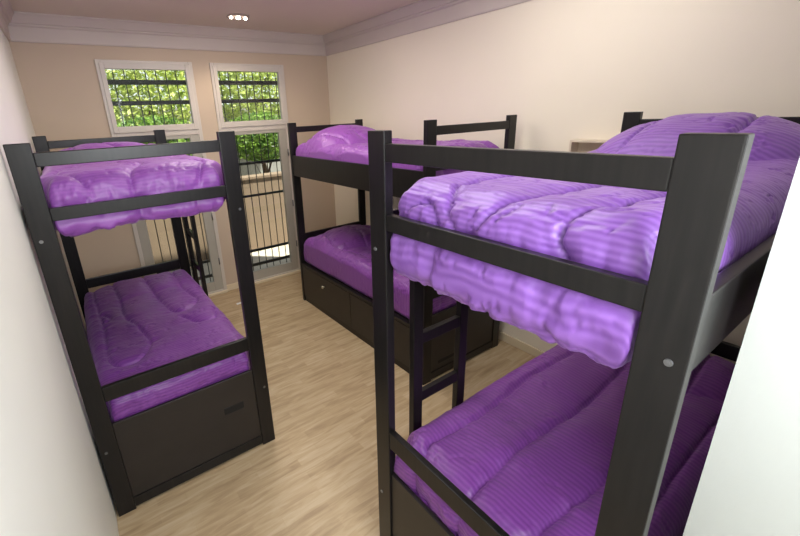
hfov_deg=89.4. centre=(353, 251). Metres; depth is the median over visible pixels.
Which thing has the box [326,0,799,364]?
wall
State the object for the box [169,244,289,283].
ground
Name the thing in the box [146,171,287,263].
wall
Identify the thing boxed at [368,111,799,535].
bunk bed
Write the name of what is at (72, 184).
comforter
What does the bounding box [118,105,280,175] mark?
wall
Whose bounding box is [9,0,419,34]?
ceiling
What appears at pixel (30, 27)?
trim
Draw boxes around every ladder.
[183,215,208,296]
[409,280,468,434]
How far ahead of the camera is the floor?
2.89 m
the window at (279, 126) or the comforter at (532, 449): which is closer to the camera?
the comforter at (532, 449)
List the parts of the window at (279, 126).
sash, door sash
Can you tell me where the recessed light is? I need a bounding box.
[226,13,249,19]
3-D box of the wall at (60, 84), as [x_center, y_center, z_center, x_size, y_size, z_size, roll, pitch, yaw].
[-1.754,-1.006,5.039,3.439,3.195,0.120,-15,22,-32]
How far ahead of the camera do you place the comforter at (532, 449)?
1.77 m
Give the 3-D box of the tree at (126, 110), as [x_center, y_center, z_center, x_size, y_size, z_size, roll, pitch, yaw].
[-3.828,-2.206,7.746,1.986,3.974,1.076,-15,22,-32]
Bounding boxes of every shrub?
[117,114,191,155]
[229,111,280,173]
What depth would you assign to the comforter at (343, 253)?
4.26 m
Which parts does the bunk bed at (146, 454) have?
post, post, rail, rail, rail, rail, post, rail, panel, rail, post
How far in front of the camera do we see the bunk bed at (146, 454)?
2.37 m
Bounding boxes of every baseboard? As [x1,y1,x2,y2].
[227,282,238,290]
[498,331,543,356]
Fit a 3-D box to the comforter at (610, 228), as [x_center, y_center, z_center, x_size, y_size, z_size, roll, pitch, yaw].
[1.152,-0.257,1.634,1.947,0.540,0.937,-15,22,-32]
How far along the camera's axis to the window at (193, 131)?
4.63 m
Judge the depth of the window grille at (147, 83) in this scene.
4.52 m
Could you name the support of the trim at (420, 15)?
attached to the wall at (568, 70)
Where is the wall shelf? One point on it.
(577, 145)
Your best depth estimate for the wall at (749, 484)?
0.87 m
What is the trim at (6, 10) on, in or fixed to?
attached to the wall at (54, 481)
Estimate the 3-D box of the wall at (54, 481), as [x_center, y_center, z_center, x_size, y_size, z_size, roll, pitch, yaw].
[-1.011,0.316,1.061,0.198,3.195,7.864,-15,22,-32]
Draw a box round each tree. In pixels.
[105,69,191,141]
[217,71,279,172]
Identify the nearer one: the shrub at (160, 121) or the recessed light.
the recessed light
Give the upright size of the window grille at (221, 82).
2.780 m
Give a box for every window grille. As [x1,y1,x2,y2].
[107,69,189,126]
[199,213,212,281]
[218,71,289,270]
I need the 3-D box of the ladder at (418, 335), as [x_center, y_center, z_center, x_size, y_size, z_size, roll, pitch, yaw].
[0.442,0.712,2.089,0.375,1.660,0.034,-15,22,-32]
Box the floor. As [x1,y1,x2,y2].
[114,272,534,535]
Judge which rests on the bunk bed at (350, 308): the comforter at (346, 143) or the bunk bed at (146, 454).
the comforter at (346, 143)
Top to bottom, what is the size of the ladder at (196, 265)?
1.720 m
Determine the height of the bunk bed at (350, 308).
2.139 m
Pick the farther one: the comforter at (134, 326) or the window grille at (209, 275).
the window grille at (209, 275)
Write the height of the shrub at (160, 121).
2.376 m
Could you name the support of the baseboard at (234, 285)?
attached to the wall at (60, 84)
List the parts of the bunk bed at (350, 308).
post, rail, drawer, rail, drawer rail, post, drawer, post, rail, rail, panel, rail, post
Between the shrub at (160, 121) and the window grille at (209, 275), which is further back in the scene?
the shrub at (160, 121)
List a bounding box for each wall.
[0,29,118,535]
[9,42,335,291]
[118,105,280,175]
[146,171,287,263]
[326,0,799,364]
[683,157,799,535]
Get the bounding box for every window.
[94,59,227,296]
[209,63,300,283]
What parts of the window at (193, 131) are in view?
sash, door sash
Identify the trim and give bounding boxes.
[0,0,13,40]
[8,11,325,55]
[323,0,530,55]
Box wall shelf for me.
[569,139,607,151]
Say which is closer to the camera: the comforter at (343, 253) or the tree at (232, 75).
the comforter at (343, 253)
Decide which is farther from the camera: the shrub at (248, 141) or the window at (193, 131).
the shrub at (248, 141)
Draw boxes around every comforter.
[40,142,225,236]
[84,269,250,422]
[296,125,498,175]
[304,225,455,318]
[390,112,799,368]
[394,344,734,535]
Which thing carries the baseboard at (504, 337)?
attached to the wall at (568, 70)
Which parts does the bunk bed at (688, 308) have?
post, panel, rail, rail, rail, post, post, rail, rail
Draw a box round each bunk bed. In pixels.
[2,130,274,516]
[287,115,516,384]
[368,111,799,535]

